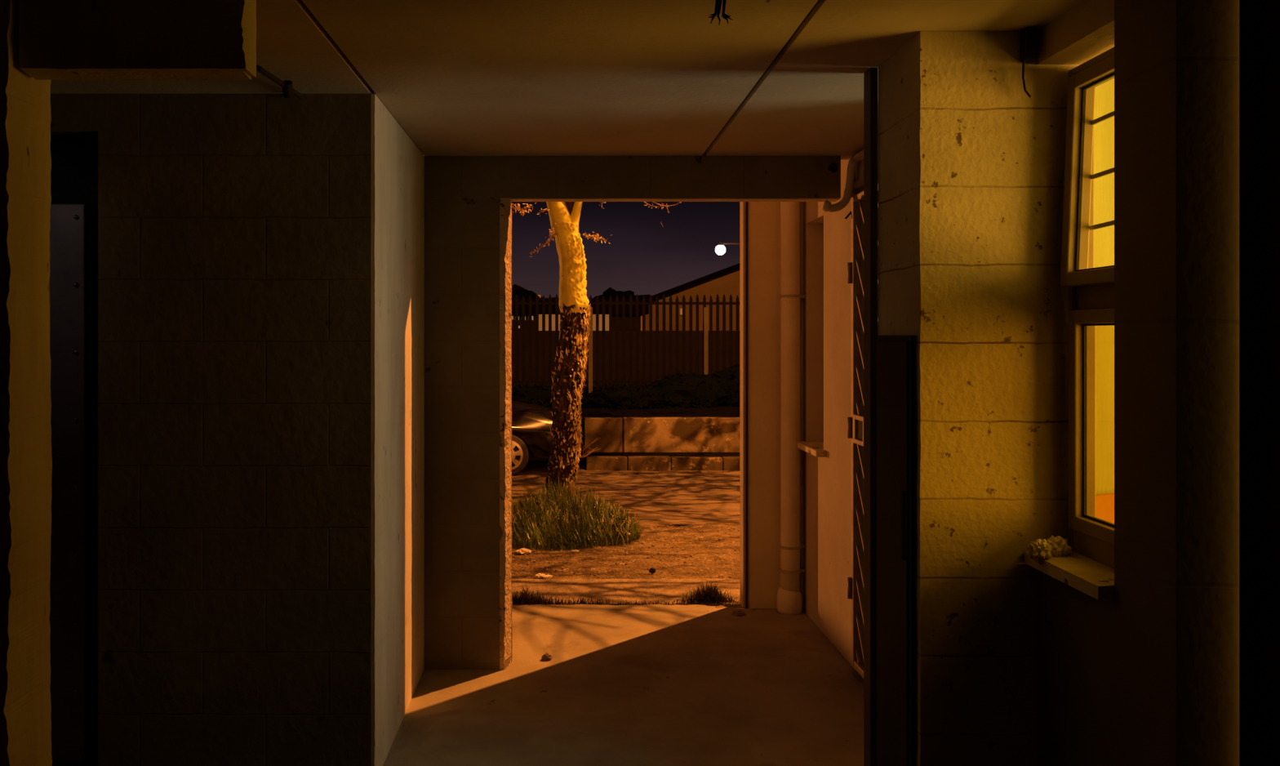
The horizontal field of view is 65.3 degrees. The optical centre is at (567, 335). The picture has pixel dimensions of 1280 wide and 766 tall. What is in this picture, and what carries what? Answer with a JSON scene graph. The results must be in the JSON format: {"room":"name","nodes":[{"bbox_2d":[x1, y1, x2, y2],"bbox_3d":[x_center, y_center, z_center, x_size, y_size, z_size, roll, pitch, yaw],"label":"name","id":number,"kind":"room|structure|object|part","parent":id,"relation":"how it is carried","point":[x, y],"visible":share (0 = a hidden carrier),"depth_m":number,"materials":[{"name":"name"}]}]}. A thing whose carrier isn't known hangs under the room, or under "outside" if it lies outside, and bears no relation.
{"room":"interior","nodes":[
{"label":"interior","id":0,"kind":"room"},
{"bbox_2d":[0,0,52,765],"bbox_3d":[-1.584,0.368,2.549,0.432,2.464,0.206,0,0,0],"label":"wall pillar","id":1,"kind":"structure","parent":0,"point":[25,117],"depth_m":2.52,"materials":[{"name":"paint"}]},
{"bbox_2d":[88,206,97,675],"bbox_3d":[-2.510,0.368,4.740,3.380,2.464,0.080,0,0,0],"label":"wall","id":2,"kind":"structure","parent":0,"point":[93,211],"depth_m":4.70,"materials":[{"name":"black paint"}]},
{"bbox_2d":[50,93,371,765],"bbox_3d":[-2.450,0.368,3.611,3.500,2.464,0.119,0,0,0],"label":"wall","id":3,"kind":"structure","parent":0,"point":[234,230],"depth_m":3.55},
{"bbox_2d":[48,140,97,761],"bbox_3d":[-2.150,0.425,3.720,0.940,2.310,0.081,0,0,0],"label":"door","id":4,"kind":"structure","parent":3,"relation":"in","point":[74,163],"depth_m":3.69,"materials":[{"name":"metal"}]},
{"bbox_2d":[371,93,424,765],"bbox_3d":[-0.748,0.368,4.165,0.125,2.464,1.229,0,0,0],"label":"wall","id":5,"kind":"structure","parent":0,"point":[397,165],"depth_m":3.96,"materials":[{"name":"paint"}]},
{"bbox_2d":[301,0,421,151],"bbox_3d":[-0.693,-0.899,1.630,0.025,0.030,6.460,0,0,0],"label":"trim","id":6,"kind":"structure","parent":5,"relation":"attached to","point":[301,0],"depth_m":3.25,"materials":[{"name":"wood"}]},
{"bbox_2d":[52,604,863,765],"bbox_3d":[-0.250,1.660,2.172,7.900,0.120,7.544,0,0,0],"label":"floor","id":7,"kind":"structure","parent":0,"point":[632,684],"depth_m":4.39,"materials":[{"name":"concrete"}]},
{"bbox_2d":[541,652,552,660],"bbox_3d":[-0.102,1.590,4.925,0.049,0.043,0.050,0,0,35],"label":"stone","id":8,"kind":"object","parent":7,"relation":"on","point":[546,656],"visible":1,"depth_m":4.91,"materials":[{"name":"stone"}]},
{"bbox_2d":[731,609,746,615],"bbox_3d":[0.985,1.591,5.708,0.084,0.041,0.055,0,0,0],"label":"chunk","id":9,"kind":"object","parent":7,"relation":"on","point":[735,612],"visible":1,"depth_m":5.69,"materials":[{"name":"stone"}]},
{"bbox_2d":[424,155,512,669],"bbox_3d":[-0.485,0.368,4.834,0.431,2.464,0.115,0,0,0],"label":"wall","id":10,"kind":"structure","parent":0,"point":[463,531],"depth_m":4.78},
{"bbox_2d":[499,198,511,669],"bbox_3d":[-0.298,0.469,4.835,0.053,2.262,0.117,0,0,0],"label":"trim","id":11,"kind":"structure","parent":10,"relation":"attached to","point":[505,204],"depth_m":4.78,"materials":[{"name":"paint"}]},
{"bbox_2d":[50,0,1084,159],"bbox_3d":[-0.250,-1.014,1.640,7.900,0.300,6.480,0,0,0],"label":"ceiling","id":12,"kind":"structure","parent":0,"point":[460,77],"depth_m":3.16,"materials":[{"name":"paint"}]},
{"bbox_2d":[19,0,256,80],"bbox_3d":[-1.078,-0.759,2.508,0.564,0.209,0.087,0,0,0],"label":"ceiling beam","id":13,"kind":"structure","parent":12,"relation":"attached to","point":[124,40],"depth_m":2.47,"materials":[{"name":"brown wood"}]},
{"bbox_2d":[256,65,304,99],"bbox_3d":[-0.932,-0.824,3.265,0.040,0.062,0.531,0,0,0],"label":"pipe stub","id":14,"kind":"object","parent":12,"relation":"attached to","point":[288,91],"visible":0.96,"depth_m":3.29,"materials":[{"name":"black metal"}]},
{"bbox_2d":[708,0,733,25],"bbox_3d":[0.338,-0.757,2.201,0.054,0.148,0.023,0,0,0],"label":"wire","id":15,"kind":"object","parent":12,"relation":"hanging from","point":[717,6],"visible":1,"depth_m":2.20,"materials":[{"name":"black"}]},
{"bbox_2d":[705,0,819,151],"bbox_3d":[0.656,-0.899,1.630,0.025,0.030,6.460,0,0,0],"label":"trim","id":16,"kind":"structure","parent":12,"relation":"attached to","point":[818,0],"depth_m":3.26,"materials":[{"name":"wood"}]},
{"bbox_2d":[1022,28,1031,97],"bbox_3d":[1.288,-0.765,2.790,0.025,0.194,0.006,0,0,0],"label":"cable","id":17,"kind":"object","parent":12,"relation":"hanging from","point":[1023,60],"visible":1,"depth_m":2.79,"materials":[{"name":"black metal"}]},
{"bbox_2d":[1019,28,1036,62],"bbox_3d":[1.296,-0.816,2.796,0.032,0.086,0.043,0,0,0],"label":"bracket","id":18,"kind":"object","parent":12,"relation":"attached to","point":[1028,37],"visible":1,"depth_m":2.78,"materials":[{"name":"black metal"}]},
{"bbox_2d":[511,577,742,607],"bbox_3d":[0.500,1.638,6.269,9.000,0.089,0.587,0,0,0],"label":"trim","id":19,"kind":"structure","parent":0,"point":[647,590],"depth_m":6.32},
{"bbox_2d":[658,579,739,603],"bbox_3d":[0.819,1.540,6.039,0.562,0.141,0.232,0,0,-7],"label":"grass tuft","id":20,"kind":"object","parent":19,"relation":"on","point":[708,593],"visible":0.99,"depth_m":6.01,"materials":[{"name":"green plant"}]},
{"bbox_2d":[744,201,802,608],"bbox_3d":[3.121,-0.600,5.910,4.158,4.800,0.122,0,0,0],"label":"wall","id":21,"kind":"structure","parent":0,"point":[763,217],"depth_m":5.85,"materials":[{"name":"paint"}]},
{"bbox_2d":[739,201,744,607],"bbox_3d":[1.041,-0.400,5.917,0.010,4.000,0.110,0,0,0],"label":"trim","id":22,"kind":"structure","parent":21,"relation":"attached to","point":[741,203],"depth_m":5.89,"materials":[{"name":"grey metal"}]},
{"bbox_2d":[745,201,747,608],"bbox_3d":[1.054,-0.400,5.846,0.014,4.000,0.007,0,0,0],"label":"trim","id":23,"kind":"structure","parent":21,"relation":"attached to","point":[746,202],"depth_m":5.84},
{"bbox_2d":[797,440,826,457],"bbox_3d":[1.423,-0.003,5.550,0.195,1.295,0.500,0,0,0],"label":"window sill","id":24,"kind":"structure","parent":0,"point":[815,448],"depth_m":5.48,"materials":[{"name":"paint"}]},
{"bbox_2d":[802,150,878,671],"bbox_3d":[1.450,-0.700,4.530,0.140,4.600,2.660,0,0,0],"label":"wall","id":25,"kind":"structure","parent":0,"point":[827,481],"depth_m":5.23,"materials":[{"name":"beige paint"}]},
{"bbox_2d":[777,201,805,614],"bbox_3d":[1.303,-0.550,5.775,0.170,4.300,0.142,0,0,0],"label":"drain pipe","id":26,"kind":"object","parent":25,"relation":"attached to","point":[788,594],"visible":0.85,"depth_m":5.73,"materials":[{"name":"white plastic"}]},
{"bbox_2d":[777,586,801,614],"bbox_3d":[1.289,1.530,5.775,0.142,0.141,0.142,0,0,0],"label":"socket","id":27,"kind":"object","parent":26,"relation":"attached to","point":[788,598],"depth_m":5.72,"materials":[{"name":"white plastic"}]},
{"bbox_2d":[800,201,804,606],"bbox_3d":[1.373,-0.470,5.818,0.028,4.100,0.025,0,0,0],"label":"conduit","id":28,"kind":"object","parent":25,"relation":"attached to","point":[802,203],"visible":0.57,"depth_m":5.81,"materials":[{"name":"grey metal"}]},
{"bbox_2d":[821,140,878,212],"bbox_3d":[1.287,-0.717,4.322,0.165,0.262,0.845,0,0,0],"label":"pipe","id":29,"kind":"object","parent":25,"relation":"attached to","point":[855,158],"visible":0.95,"depth_m":4.70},
{"bbox_2d":[821,200,831,212],"bbox_3d":[1.228,-0.616,4.720,0.046,0.056,0.050,0,0,0],"label":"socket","id":30,"kind":"object","parent":29,"relation":"attached to","point":[826,206],"depth_m":4.70,"materials":[{"name":"white plastic"}]},
{"bbox_2d":[844,172,855,219],"bbox_3d":[1.351,-0.704,4.751,0.053,0.294,0.013,0,0,20],"label":"cable","id":31,"kind":"object","parent":25,"relation":"attached to","point":[850,213],"visible":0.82,"depth_m":4.75,"materials":[{"name":"black rubber"}]},
{"bbox_2d":[847,168,878,678],"bbox_3d":[1.364,0.420,4.393,0.056,2.300,0.725,0,0,0],"label":"security gate","id":32,"kind":"object","parent":25,"relation":"attached to","point":[855,423],"visible":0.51,"depth_m":4.71,"materials":[{"name":"metal"}]},
{"bbox_3d":[1.372,1.553,4.391,0.032,0.034,0.649,0,0,0],"label":"rail","id":33,"kind":"part","parent":32,"relation":"part of","materials":[{"name":"metal"}]},
{"bbox_3d":[1.372,-0.652,4.391,0.032,0.034,0.649,0,0,0],"label":"rail","id":34,"kind":"part","parent":32,"relation":"part of","materials":[{"name":"metal"}]},
{"bbox_3d":[1.372,-0.712,4.391,0.032,0.034,0.649,0,0,0],"label":"rail","id":35,"kind":"part","parent":32,"relation":"part of","materials":[{"name":"metal"}]},
{"bbox_2d":[878,31,1079,765],"bbox_3d":[1.229,0.368,3.009,0.462,2.464,0.381,0,0,0],"label":"wall pier","id":36,"kind":"object","parent":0,"point":[971,166],"visible":0.7,"depth_m":2.82,"materials":[{"name":"paint"}]},
{"bbox_2d":[863,67,877,765],"bbox_3d":[0.988,0.368,3.240,0.024,2.464,0.070,0,0,0],"label":"trim","id":37,"kind":"structure","parent":36,"relation":"attached to","point":[870,76],"depth_m":3.21,"materials":[{"name":"grey paint"}]},
{"bbox_2d":[876,335,915,765],"bbox_3d":[0.986,0.799,3.007,0.028,1.602,0.315,0,0,0],"label":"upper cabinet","id":38,"kind":"object","parent":36,"relation":"attached to","point":[895,354],"visible":1,"depth_m":2.98,"materials":[{"name":"black wood"}]},
{"bbox_3d":[0.976,0.550,2.893,0.007,0.200,0.015,0,0,0],"label":"handle","id":39,"kind":"part","parent":38,"relation":"part of","materials":[{"name":"black metal"}]},
{"bbox_2d":[1093,78,1114,494],"bbox_3d":[2.530,0.368,1.625,2.139,2.464,2.850,0,0,0],"label":"wall","id":40,"kind":"structure","parent":0,"point":[1104,131],"depth_m":2.82,"materials":[{"name":"yellow paint"}]},
{"bbox_2d":[1036,0,1239,765],"bbox_3d":[1.440,0.368,2.498,0.220,2.464,0.645,0,0,0],"label":"wall","id":41,"kind":"structure","parent":0,"point":[1148,674],"depth_m":2.20,"materials":[{"name":"paint"}]},
{"bbox_2d":[1024,47,1114,599],"bbox_3d":[1.386,-0.054,2.618,0.188,1.392,0.395,0,0,0],"label":"window","id":42,"kind":"structure","parent":41,"relation":"in","point":[1090,562],"depth_m":2.76,"materials":[{"name":"paint"}]},
{"bbox_2d":[1026,538,1052,564],"bbox_3d":[1.291,0.588,2.720,0.062,0.068,0.059,0,0,0],"label":"crumpled tissue","id":43,"kind":"object","parent":42,"relation":"on","point":[1039,549],"visible":1,"depth_m":2.71,"materials":[{"name":"white paper"}]},
{"bbox_2d":[1046,535,1071,556],"bbox_3d":[1.354,0.586,2.751,0.068,0.071,0.066,0,0,0],"label":"crumpled tissue","id":44,"kind":"object","parent":42,"relation":"on","point":[1060,548],"visible":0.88,"depth_m":2.73,"materials":[{"name":"white paper"}]},
{"bbox_3d":[1.353,0.622,2.620,0.122,0.040,0.390,0,0,0],"label":"sill","id":45,"kind":"part","parent":42,"relation":"part of","materials":[{"name":"concrete"}]},
{"bbox_3d":[1.423,-0.431,2.617,0.083,0.587,0.354,0,0,0],"label":"sash","id":46,"kind":"part","parent":42,"relation":"part of","materials":[{"name":"paint"}]},
{"bbox_3d":[1.448,-0.062,2.618,0.065,1.375,0.395,0,0,0],"label":"frame","id":47,"kind":"part","parent":42,"relation":"part of","materials":[{"name":"paint"}]},
{"bbox_3d":[1.435,0.233,2.617,0.060,0.610,0.354,0,0,0],"label":"sash","id":48,"kind":"part","parent":42,"relation":"part of","materials":[{"name":"paint"}]},
{"bbox_3d":[1.448,0.574,2.615,0.056,0.072,0.370,0,0,0],"label":"rail","id":49,"kind":"part","parent":42,"relation":"part of","materials":[{"name":"paint"}]},
{"bbox_2d":[1095,493,1114,523],"bbox_3d":[1.717,0.590,2.809,0.466,0.359,0.018,0,0,0],"label":"cloth","id":50,"kind":"object","parent":42,"relation":"hanging from","point":[1104,503],"visible":0.02,"depth_m":2.80,"materials":[{"name":"orange fabric"}]},
{"bbox_2d":[1036,0,1114,64],"bbox_3d":[1.440,-0.816,2.620,0.220,0.096,0.400,0,0,0],"label":"trim","id":51,"kind":"structure","parent":41,"relation":"attached to","point":[1086,31],"depth_m":2.64,"materials":[{"name":"paint"}]},
{"bbox_3d":[-0.550,-0.700,4.835,8.900,4.600,0.110,0,0,0],"label":"wall","id":52,"kind":"structure","parent":0,"visible":0},
{"bbox_2d":[502,151,840,198],"bbox_3d":[0.501,-0.913,4.824,1.622,0.502,0.099,0,0,0],"label":"beam","id":53,"kind":"structure","parent":52,"relation":"attached to","point":[704,176],"depth_m":4.78,"materials":[{"name":"brown wood"}]},
{"bbox_2d":[510,198,839,201],"bbox_3d":[0.512,-0.659,4.824,1.594,0.005,0.091,0,0,0],"label":"trim","id":54,"kind":"structure","parent":52,"relation":"attached to","point":[511,199],"depth_m":4.79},
{"bbox_3d":[1.490,0.368,0.285,0.120,2.464,3.770,0,0,0],"label":"doorway","id":55,"kind":"structure","parent":0,"visible":0},
{"bbox_2d":[1239,0,1279,765],"bbox_3d":[1.450,0.378,1.532,0.099,2.425,1.265,0,0,0],"label":"wall","id":56,"kind":"structure","parent":55,"relation":"attached to","point":[1259,20],"depth_m":2.10,"materials":[{"name":"black metal"}]},
{"label":"outside","id":57,"kind":"structure","parent":0,"visible":0},
{"bbox_2d":[511,386,739,470],"bbox_3d":[2.000,1.560,37.062,64.000,0.680,45.875,0,0,0],"label":"embankment","id":58,"kind":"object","parent":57,"point":[720,411],"depth_m":15.83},
{"bbox_2d":[511,288,536,297],"bbox_3d":[-3.679,-0.812,52.456,4.310,4.223,2.706,0,0,-40],"label":"tree","id":59,"kind":"object","parent":58,"relation":"on","point":[520,292],"visible":0.02,"depth_m":52.39,"materials":[{"name":"green plant"}]},
{"bbox_2d":[511,284,542,297],"bbox_3d":[-3.100,-0.850,60.950,5.600,4.300,7.100,0,0,0],"label":"house","id":60,"kind":"structure","parent":58,"relation":"on","point":[514,287],"depth_m":57.50,"materials":[{"name":"black"}]},
{"bbox_2d":[527,293,555,297],"bbox_3d":[-0.951,-0.417,50.013,3.874,3.435,3.744,0,0,0],"label":"tree","id":61,"kind":"object","parent":58,"relation":"on","point":[531,295],"visible":0.02,"depth_m":50.31,"materials":[{"name":"green plant"}]},
{"bbox_2d":[511,381,591,408],"bbox_3d":[-0.429,1.045,16.995,1.927,0.561,1.218,0,0,0],"label":"shrub","id":62,"kind":"object","parent":58,"relation":"on","point":[541,395],"visible":0.48,"depth_m":16.65,"materials":[{"name":"green plant"}]},
{"bbox_2d":[511,297,648,330],"bbox_3d":[-0.350,0.140,28.100,5.100,2.320,2.600,0,0,0],"label":"shed","id":63,"kind":"object","parent":58,"relation":"on","point":[526,300],"visible":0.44,"depth_m":27.04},
{"bbox_2d":[593,287,649,297],"bbox_3d":[2.524,-0.689,55.319,7.394,3.978,4.493,0,0,0],"label":"tree","id":64,"kind":"object","parent":58,"relation":"on","point":[610,291],"visible":0.04,"depth_m":54.46,"materials":[{"name":"green plant"}]},
{"bbox_2d":[511,293,739,393],"bbox_3d":[1.400,0.206,19.485,11.000,2.068,0.110,0,0,0],"label":"fence","id":65,"kind":"object","parent":58,"relation":"on","point":[590,381],"visible":0.17,"depth_m":19.49,"materials":[{"name":"wood"}]},
{"bbox_3d":[1.400,0.900,19.520,11.000,0.050,0.040,0,0,0],"label":"rail","id":66,"kind":"part","parent":65,"relation":"part of","materials":[{"name":"wood"}]},
{"bbox_3d":[0.455,0.330,19.455,0.080,1.780,0.050,0,0,0],"label":"post","id":67,"kind":"part","parent":65,"relation":"part of","materials":[{"name":"wood"}]},
{"bbox_3d":[1.400,-0.640,19.520,11.000,0.050,0.040,0,0,0],"label":"rail","id":68,"kind":"part","parent":65,"relation":"part of","materials":[{"name":"wood"}]},
{"bbox_3d":[2.710,0.330,19.455,0.080,1.780,0.050,0,0,0],"label":"post","id":69,"kind":"part","parent":65,"relation":"part of","materials":[{"name":"wood"}]},
{"bbox_2d":[511,330,739,386],"bbox_3d":[1.000,0.586,24.100,30.000,1.428,0.200,0,0,0],"label":"wall","id":70,"kind":"structure","parent":58,"relation":"on","point":[526,332],"depth_m":24.00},
{"bbox_2d":[582,379,674,408],"bbox_3d":[0.987,1.048,17.004,1.695,0.596,1.082,0,0,0],"label":"shrub","id":71,"kind":"object","parent":58,"relation":"on","point":[624,396],"visible":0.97,"depth_m":16.70,"materials":[{"name":"green plant"}]},
{"bbox_2d":[640,262,739,330],"bbox_3d":[8.000,-0.970,34.950,12.120,4.540,10.700,0,0,0],"label":"gabled house","id":72,"kind":"structure","parent":58,"relation":"on","point":[726,282],"depth_m":30.00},
{"bbox_3d":[2.210,0.250,29.950,0.180,1.900,0.100,0,0,0],"label":"corner post","id":73,"kind":"part","parent":72,"relation":"part of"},
{"bbox_2d":[648,370,738,408],"bbox_3d":[2.151,0.997,17.385,1.801,0.784,1.173,0,0,0],"label":"shrub","id":74,"kind":"object","parent":58,"relation":"on","point":[691,389],"visible":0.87,"depth_m":17.05,"materials":[{"name":"green plant"}]},
{"bbox_2d":[711,363,739,406],"bbox_3d":[3.343,0.948,17.622,2.052,1.132,1.241,0,0,0],"label":"shrub","id":75,"kind":"object","parent":58,"relation":"on","point":[731,375],"visible":0.16,"depth_m":17.31,"materials":[{"name":"green plant"}]},
{"bbox_2d":[715,242,739,255],"bbox_3d":[7.704,-1.471,45.123,2.052,5.541,0.474,0,0,-9],"label":"street lamp","id":76,"kind":"object","parent":58,"relation":"on","point":[720,249],"visible":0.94,"depth_m":44.88,"materials":[{"name":"glass"}]},
{"bbox_3d":[6.925,-3.894,45.000,0.480,0.480,0.480,0,0,0],"label":"lamp globe","id":77,"kind":"part","parent":76,"relation":"part of"},
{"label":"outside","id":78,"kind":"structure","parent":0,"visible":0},
{"bbox_2d":[586,452,739,457],"bbox_3d":[7.130,1.765,13.705,13.740,0.270,0.510,0,0,0],"label":"pavement","id":79,"kind":"structure","parent":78,"point":[670,454],"depth_m":13.71,"materials":[{"name":"grey concrete"}]},
{"bbox_2d":[584,417,739,453],"bbox_3d":[6.120,1.394,14.040,11.760,0.492,0.160,0,0,0],"label":"wall","id":80,"kind":"structure","parent":79,"relation":"on","point":[617,434],"depth_m":13.96,"materials":[{"name":"concrete"}]},
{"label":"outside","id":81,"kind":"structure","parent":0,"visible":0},
{"bbox_2d":[511,522,802,609],"bbox_3d":[0.500,1.698,7.500,11.000,0.168,3.800,0,0,0],"label":"ground","id":82,"kind":"structure","parent":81,"point":[701,548],"depth_m":7.52,"materials":[{"name":"brown soil"}]},
{"bbox_2d":[515,547,531,554],"bbox_3d":[-0.340,1.663,7.697,0.111,0.049,0.104,0,0,32],"label":"paper scrap","id":83,"kind":"object","parent":82,"relation":"on","point":[523,550],"visible":1,"depth_m":7.67,"materials":[{"name":"white paper"}]},
{"bbox_2d":[534,573,545,578],"bbox_3d":[-0.180,1.623,6.737,0.089,0.038,0.060,0,0,0],"label":"paper scrap","id":84,"kind":"object","parent":82,"relation":"on","point":[539,575],"visible":1,"depth_m":6.72,"materials":[{"name":"white paper"}]},
{"bbox_2d":[542,574,552,578],"bbox_3d":[-0.130,1.623,6.709,0.075,0.029,0.058,0,0,0],"label":"paper scrap","id":85,"kind":"object","parent":82,"relation":"on","point":[545,576],"visible":0.97,"depth_m":6.69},
{"bbox_2d":[511,485,637,545],"bbox_3d":[-0.006,1.536,8.510,1.242,0.419,0.964,0,0,0],"label":"stalks","id":86,"kind":"object","parent":82,"relation":"on","point":[611,521],"visible":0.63,"depth_m":8.34,"materials":[{"name":"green dry grass"}]},
{"bbox_2d":[511,475,650,550],"bbox_3d":[-0.057,1.478,8.602,1.616,0.595,1.684,0,0,2],"label":"grass mound","id":87,"kind":"object","parent":82,"relation":"on","point":[583,533],"visible":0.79,"depth_m":8.30,"materials":[{"name":"green plant"}]},
{"bbox_2d":[511,201,680,506],"bbox_3d":[1.721,-0.992,8.900,7.233,5.519,4.626,0,0,-45],"label":"tree","id":88,"kind":"object","parent":82,"relation":"on","point":[571,360],"visible":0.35,"depth_m":8.90,"materials":[{"name":"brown plant"}]},
{"bbox_2d":[579,437,600,457],"bbox_3d":[0.282,1.488,13.200,0.323,0.286,0.024,0,0,0],"label":"branch","id":89,"kind":"object","parent":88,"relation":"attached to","point":[588,445],"visible":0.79,"depth_m":13.20,"materials":[{"name":"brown plant"}]},
{"bbox_2d":[511,585,733,604],"bbox_3d":[0.229,1.556,5.995,1.553,0.108,0.196,0,0,1],"label":"fringe","id":90,"kind":"object","parent":82,"relation":"on","point":[525,597],"visible":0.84,"depth_m":5.98,"materials":[{"name":"green plant"}]},
{"bbox_2d":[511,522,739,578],"bbox_3d":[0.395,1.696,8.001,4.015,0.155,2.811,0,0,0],"label":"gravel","id":91,"kind":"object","parent":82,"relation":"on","point":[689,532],"visible":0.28,"depth_m":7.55,"materials":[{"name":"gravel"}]},
{"bbox_2d":[648,567,656,573],"bbox_3d":[0.588,1.620,6.884,0.047,0.041,0.044,0,0,32],"label":"stone","id":92,"kind":"object","parent":82,"relation":"on","point":[652,570],"visible":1,"depth_m":6.87,"materials":[{"name":"stone"}]},
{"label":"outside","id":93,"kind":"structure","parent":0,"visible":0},
{"bbox_2d":[517,462,584,473],"bbox_3d":[-14.885,1.845,14.200,30.230,0.110,2.400,0,0,0],"label":"bay","id":94,"kind":"object","parent":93,"point":[531,467],"visible":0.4,"depth_m":13.47,"materials":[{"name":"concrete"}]},
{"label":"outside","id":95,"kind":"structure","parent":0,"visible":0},
{"bbox_2d":[511,470,739,524],"bbox_3d":[1.000,1.780,11.310,26.000,0.051,4.020,0,0,0],"label":"road","id":96,"kind":"structure","parent":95,"point":[665,496],"depth_m":11.47,"materials":[{"name":"asphalt"}]},
{"bbox_2d":[511,400,582,475],"bbox_3d":[-1.951,1.085,13.560,4.302,1.419,1.761,0,0,0],"label":"car","id":97,"kind":"object","parent":96,"relation":"on","point":[531,425],"visible":0.24,"depth_m":12.82,"materials":[{"name":"paint"}]},
{"bbox_2d":[586,455,626,470],"bbox_3d":[0.528,1.739,13.375,0.548,0.242,0.150,0,0,0],"label":"kerb stone","id":98,"kind":"object","parent":96,"relation":"on","point":[593,462],"visible":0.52,"depth_m":13.30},
{"bbox_2d":[626,455,671,471],"bbox_3d":[1.097,1.739,13.375,0.575,0.243,0.150,0,0,0],"label":"kerb stone","id":99,"kind":"object","parent":96,"relation":"on","point":[655,463],"visible":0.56,"depth_m":13.30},
{"bbox_2d":[671,456,722,470],"bbox_3d":[1.735,1.743,13.375,0.684,0.234,0.150,0,0,0],"label":"kerb stone","id":100,"kind":"object","parent":96,"relation":"on","point":[677,463],"visible":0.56,"depth_m":13.30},
{"bbox_2d":[721,456,739,470],"bbox_3d":[2.375,1.742,13.375,0.580,0.235,0.150,0,0,0],"label":"kerb stone","id":101,"kind":"object","parent":96,"relation":"on","point":[729,463],"visible":0.23,"depth_m":13.30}
]}

